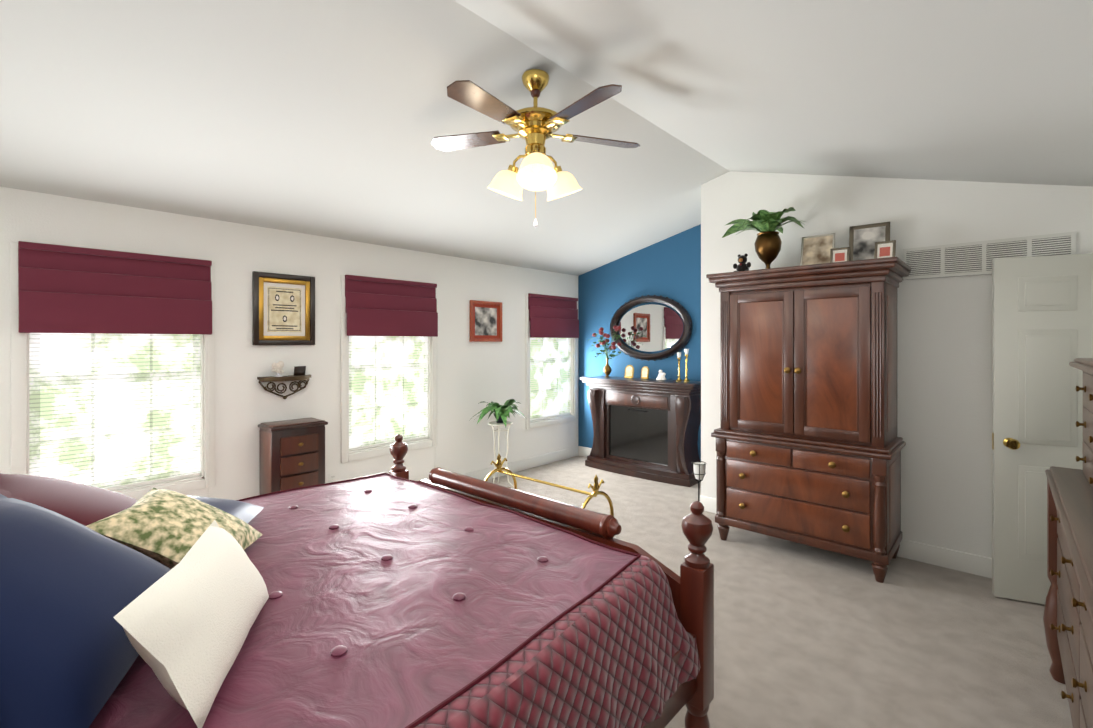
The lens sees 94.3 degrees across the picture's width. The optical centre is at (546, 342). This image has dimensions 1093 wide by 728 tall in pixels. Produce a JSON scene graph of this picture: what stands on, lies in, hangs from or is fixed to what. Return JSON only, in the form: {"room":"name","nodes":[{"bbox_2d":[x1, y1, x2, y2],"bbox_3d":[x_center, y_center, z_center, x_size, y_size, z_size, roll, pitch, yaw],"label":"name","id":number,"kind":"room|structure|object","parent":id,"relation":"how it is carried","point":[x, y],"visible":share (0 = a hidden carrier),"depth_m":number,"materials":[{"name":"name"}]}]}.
{"room":"bedroom","nodes":[
{"label":"bedroom","id":0,"kind":"room"},
{"bbox_2d":[0,187,577,500],"bbox_3d":[-1.605,0.280,4.717,0.100,2.520,6.160,0,0,42],"label":"wall","id":1,"kind":"structure","parent":0,"point":[472,376],"depth_m":4.24,"materials":[{"name":"white paint"}]},
{"bbox_2d":[11,242,214,499],"bbox_3d":[-2.814,0.235,3.369,0.120,1.640,1.030,0,0,42],"label":"window","id":2,"kind":"structure","parent":1,"relation":"in","point":[19,403],"depth_m":3.02,"materials":[{"name":"white"}]},
{"bbox_2d":[18,241,211,334],"bbox_3d":[-2.755,-0.322,3.316,0.054,0.535,0.970,0,0,42],"label":"window shade","id":3,"kind":"object","parent":2,"relation":"attached to","point":[66,289],"visible":0.98,"depth_m":3.25,"materials":[{"name":"red fabric"}]},
{"bbox_2d":[29,333,208,496],"bbox_3d":[-2.780,0.387,3.368,0.102,1.787,0.917,0,0,42],"label":"window blind","id":4,"kind":"object","parent":2,"relation":"attached to","point":[112,412],"visible":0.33,"depth_m":3.34,"materials":[{"name":"white"}]},
{"bbox_2d":[252,271,314,344],"bbox_3d":[-2.100,-0.260,4.072,0.030,0.570,0.470,0,0,42],"label":"framed certificate","id":5,"kind":"object","parent":1,"relation":"attached to","point":[283,309],"visible":1,"depth_m":4.06,"materials":[{"name":"black"}]},
{"bbox_2d":[257,361,310,398],"bbox_3d":[-2.053,0.304,4.029,0.162,0.312,0.400,0,0,42],"label":"wall shelf","id":6,"kind":"object","parent":1,"relation":"attached to","point":[299,374],"visible":1,"depth_m":3.99,"materials":[{"name":"brown metal"}]},
{"bbox_2d":[329,472,336,482],"bbox_3d":[-1.844,1.185,4.373,0.010,0.110,0.070,0,0,42],"label":"electrical outlet cover","id":7,"kind":"object","parent":1,"relation":"attached to","point":[332,477],"visible":0.69,"depth_m":4.37,"materials":[{"name":"white plastic"}]},
{"bbox_2d":[341,275,437,462],"bbox_3d":[-1.491,0.235,4.829,0.120,1.640,1.010,0,0,42],"label":"window","id":8,"kind":"structure","parent":1,"relation":"in","point":[347,455],"depth_m":4.58,"materials":[{"name":"white"}]},
{"bbox_2d":[345,275,437,336],"bbox_3d":[-1.432,-0.323,4.776,0.054,0.535,0.950,0,0,42],"label":"window shade","id":9,"kind":"object","parent":8,"relation":"attached to","point":[375,306],"visible":1,"depth_m":4.72,"materials":[{"name":"red fabric"}]},
{"bbox_2d":[349,336,435,467],"bbox_3d":[-1.457,0.386,4.827,0.102,1.787,0.897,0,0,42],"label":"window blind","id":10,"kind":"object","parent":8,"relation":"attached to","point":[388,389],"visible":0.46,"depth_m":4.82,"materials":[{"name":"white plastic"}]},
{"bbox_2d":[470,300,501,341],"bbox_3d":[-0.669,-0.230,5.650,0.030,0.450,0.460,0,0,42],"label":"picture frame","id":11,"kind":"object","parent":1,"relation":"attached to","point":[485,321],"visible":1,"depth_m":5.65,"materials":[{"name":"brown wood"}]},
{"bbox_2d":[462,446,578,479],"bbox_3d":[-1.563,1.475,4.678,0.016,0.130,5.960,0,0,42],"label":"baseboard","id":12,"kind":"structure","parent":1,"relation":"attached to","point":[520,465],"depth_m":6.17,"materials":[{"name":"white wood"}]},
{"bbox_2d":[526,294,577,428],"bbox_3d":[0.048,0.235,6.525,0.120,1.640,0.990,0,0,42],"label":"window","id":13,"kind":"structure","parent":1,"relation":"in","point":[574,395],"depth_m":6.53,"materials":[{"name":"white"}]},
{"bbox_2d":[528,293,578,337],"bbox_3d":[0.106,-0.323,6.472,0.054,0.535,0.930,0,0,42],"label":"window shade","id":14,"kind":"object","parent":13,"relation":"attached to","point":[550,316],"visible":1,"depth_m":6.43,"materials":[{"name":"red fabric"}]},
{"bbox_2d":[530,337,576,436],"bbox_3d":[0.081,0.386,6.524,0.102,1.787,0.877,0,0,42],"label":"window blind","id":15,"kind":"object","parent":13,"relation":"attached to","point":[550,377],"visible":0.54,"depth_m":6.54,"materials":[{"name":"white plastic"}]},
{"bbox_2d":[0,0,1092,275],"bbox_3d":[0.306,-1.197,2.984,5.360,0.826,6.160,0,0,42],"label":"ceiling","id":16,"kind":"structure","parent":0,"point":[328,118],"depth_m":2.63,"materials":[{"name":"grey paint"}]},
{"bbox_2d":[431,69,639,227],"bbox_3d":[-0.068,-1.053,2.779,1.227,0.850,1.213,0,0,42],"label":"ceiling fan","id":17,"kind":"object","parent":16,"relation":"hanging from","point":[535,127],"visible":1,"depth_m":2.74,"materials":[{"name":"gold metal"}]},
{"bbox_2d":[578,224,700,460],"bbox_3d":[1.263,0.015,6.206,2.350,3.049,0.100,0,0,42],"label":"wall","id":18,"kind":"structure","parent":0,"point":[670,267],"depth_m":6.25,"materials":[{"name":"blue paint"}]},
{"bbox_2d":[579,446,591,456],"bbox_3d":[1.265,1.475,6.126,2.200,0.130,0.016,0,0,42],"label":"baseboard","id":19,"kind":"structure","parent":18,"relation":"attached to","point":[583,451],"depth_m":6.80,"materials":[{"name":"white wood"}]},
{"bbox_2d":[610,295,692,360],"bbox_3d":[1.239,-0.170,6.113,1.119,0.803,0.150,0,0,42],"label":"oval mirror","id":20,"kind":"object","parent":18,"relation":"attached to","point":[651,328],"visible":0.96,"depth_m":6.08,"materials":[{"name":"brown wood"}]},
{"bbox_2d":[487,456,1072,727],"bbox_3d":[0.306,1.590,2.984,5.260,0.100,6.160,0,0,42],"label":"floor","id":21,"kind":"structure","parent":0,"point":[806,636],"depth_m":2.68,"materials":[{"name":"carpet"}]},
{"bbox_2d":[258,417,327,494],"bbox_3d":[-1.984,1.083,3.980,0.289,0.915,0.430,0,0,42],"label":"chest","id":22,"kind":"object","parent":21,"relation":"on","point":[292,453],"visible":0.69,"depth_m":3.87,"materials":[{"name":"brown wood"}]},
{"bbox_2d":[0,434,713,727],"bbox_3d":[-0.933,0.797,1.774,2.315,1.487,2.314,0,0,42],"label":"bed","id":23,"kind":"object","parent":21,"relation":"on","point":[395,597],"visible":1,"depth_m":1.40,"materials":[{"name":"fabric"}]},
{"bbox_2d":[488,421,513,487],"bbox_3d":[-0.498,1.202,5.401,0.271,0.684,0.289,0,0,42],"label":"plant stand","id":24,"kind":"object","parent":21,"relation":"on","point":[495,423],"visible":0.88,"depth_m":5.38,"materials":[{"name":"white metal"}]},
{"bbox_2d":[473,399,526,426],"bbox_3d":[-0.469,0.740,5.380,0.590,0.268,0.628,0,0,42],"label":"fern plant","id":25,"kind":"object","parent":24,"relation":"on","point":[501,413],"visible":1,"depth_m":5.27,"materials":[{"name":"green plant"}]},
{"bbox_2d":[484,454,613,537],"bbox_3d":[-0.018,1.103,2.791,0.748,0.878,0.308,0,0,42],"label":"rack","id":26,"kind":"object","parent":21,"relation":"on","point":[500,468],"visible":0.25,"depth_m":2.70,"materials":[{"name":"gold metal"}]},
{"bbox_2d":[580,376,700,486],"bbox_3d":[1.110,0.990,5.971,1.510,1.100,0.430,0,0,42],"label":"fireplace","id":27,"kind":"object","parent":21,"relation":"on","point":[647,429],"visible":0.92,"depth_m":5.81,"materials":[{"name":"brown wood"}]},
{"bbox_2d":[589,325,621,377],"bbox_3d":[0.705,0.114,6.246,0.549,0.643,0.282,0,0,42],"label":"vase","id":28,"kind":"object","parent":27,"relation":"on","point":[607,367],"visible":1,"depth_m":6.22,"materials":[{"name":"gold metal"}]},
{"bbox_2d":[624,365,633,377],"bbox_3d":[1.020,0.357,6.198,0.120,0.160,0.057,0,0,42],"label":"arch frame","id":29,"kind":"object","parent":27,"relation":"on","point":[629,371],"visible":1,"depth_m":6.18,"materials":[{"name":"gold metal"}]},
{"bbox_2d":[641,366,648,378],"bbox_3d":[1.182,0.362,6.049,0.100,0.150,0.054,0,0,42],"label":"arch frame","id":30,"kind":"object","parent":27,"relation":"on","point":[645,372],"visible":1,"depth_m":6.03,"materials":[{"name":"gold metal"}]},
{"bbox_2d":[656,370,665,379],"bbox_3d":[1.325,0.377,5.850,0.125,0.118,0.081,0,0,42],"label":"figurine","id":31,"kind":"object","parent":27,"relation":"on","point":[661,375],"visible":1,"depth_m":5.82,"materials":[{"name":"white ceramic"}]},
{"bbox_2d":[676,352,681,380],"bbox_3d":[1.495,0.276,5.710,0.072,0.320,0.070,0,0,42],"label":"candlestick","id":32,"kind":"object","parent":27,"relation":"on","point":[679,362],"visible":1,"depth_m":5.70,"materials":[{"name":"gold metal"}]},
{"bbox_2d":[683,349,689,380],"bbox_3d":[1.562,0.256,5.649,0.072,0.360,0.070,0,0,42],"label":"candlestick","id":33,"kind":"object","parent":27,"relation":"on","point":[686,360],"visible":1,"depth_m":5.64,"materials":[{"name":"gold metal"}]},
{"bbox_2d":[691,461,705,501],"bbox_3d":[1.209,1.247,4.008,0.178,0.579,0.174,0,0,42],"label":"candle stand","id":34,"kind":"object","parent":21,"relation":"on","point":[698,468],"visible":0.81,"depth_m":4.00,"materials":[{"name":"silver metal"}]},
{"bbox_2d":[706,257,910,582],"bbox_3d":[1.911,0.505,3.772,1.240,2.070,0.631,0,0,42],"label":"armoire","id":35,"kind":"object","parent":21,"relation":"on","point":[810,444],"visible":1,"depth_m":3.52,"materials":[{"name":"brown wood"}]},
{"bbox_2d":[733,254,750,271],"bbox_3d":[1.571,-0.622,4.066,0.143,0.172,0.101,0,0,42],"label":"teddy bear","id":36,"kind":"object","parent":35,"relation":"on","point":[742,265],"visible":0.77,"depth_m":4.04},
{"bbox_2d":[722,207,804,268],"bbox_3d":[1.672,-0.791,3.977,0.671,0.515,0.539,0,0,42],"label":"potted plant","id":37,"kind":"object","parent":35,"relation":"on","point":[768,241],"visible":0.98,"depth_m":3.90,"materials":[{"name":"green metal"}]},
{"bbox_2d":[800,233,834,265],"bbox_3d":[2.067,-0.674,3.855,0.230,0.277,0.112,0,0,42],"label":"photo frame","id":38,"kind":"object","parent":35,"relation":"on","point":[815,249],"visible":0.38,"depth_m":3.84,"materials":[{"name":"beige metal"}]},
{"bbox_2d":[830,247,849,262],"bbox_3d":[2.102,-0.605,3.629,0.120,0.139,0.064,0,0,36],"label":"photo frame","id":39,"kind":"object","parent":35,"relation":"on","point":[840,254],"visible":0.65,"depth_m":3.62,"materials":[{"name":"grey metal"}]},
{"bbox_2d":[849,222,889,260],"bbox_3d":[2.334,-0.694,3.659,0.253,0.316,0.132,0,0,42],"label":"photo frame","id":40,"kind":"object","parent":35,"relation":"on","point":[863,239],"visible":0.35,"depth_m":3.65,"materials":[{"name":"grey metal"}]},
{"bbox_2d":[874,240,895,258],"bbox_3d":[2.298,-0.610,3.439,0.122,0.149,0.072,0,0,42],"label":"photo frame","id":41,"kind":"object","parent":35,"relation":"on","point":[884,249],"visible":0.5,"depth_m":3.43,"materials":[{"name":"grey metal"}]},
{"bbox_2d":[1043,358,1092,727],"bbox_3d":[1.538,0.805,1.050,0.613,1.470,3.110,0,0,42],"label":"dresser","id":42,"kind":"object","parent":21,"relation":"on","point":[1068,618],"visible":1,"depth_m":1.85,"materials":[{"name":"brown wood"}]},
{"bbox_2d":[701,171,1092,557],"bbox_3d":[2.853,-0.015,4.096,2.880,3.110,1.090,0,0,42],"label":"wall","id":43,"kind":"structure","parent":0,"point":[944,378],"depth_m":3.53,"materials":[{"name":"white paint"}]},
{"bbox_2d":[700,495,991,578],"bbox_3d":[2.459,1.475,3.711,2.846,0.130,0.020,0,0,42],"label":"baseboard","id":44,"kind":"structure","parent":43,"relation":"attached to","point":[952,559],"depth_m":3.47,"materials":[{"name":"white wood"}]},
{"bbox_2d":[903,231,1075,279],"bbox_3d":[2.866,-0.555,3.336,0.860,0.220,0.017,0,0,42],"label":"air vent","id":45,"kind":"object","parent":43,"relation":"in","point":[963,259],"visible":0.77,"depth_m":3.35,"materials":[{"name":"grey metal"}]},
{"bbox_3d":[2.217,0.318,1.251,0.100,2.444,6.160,0,0,42],"label":"wall","id":46,"kind":"structure","parent":0,"visible":0},
{"bbox_2d":[992,253,1092,603],"bbox_3d":[3.041,0.513,2.871,0.775,2.030,0.325,0,0,42],"label":"door leaf","id":47,"kind":"structure","parent":46,"relation":"in","point":[1042,322],"depth_m":2.97,"materials":[{"name":"grey paint"}]}
]}

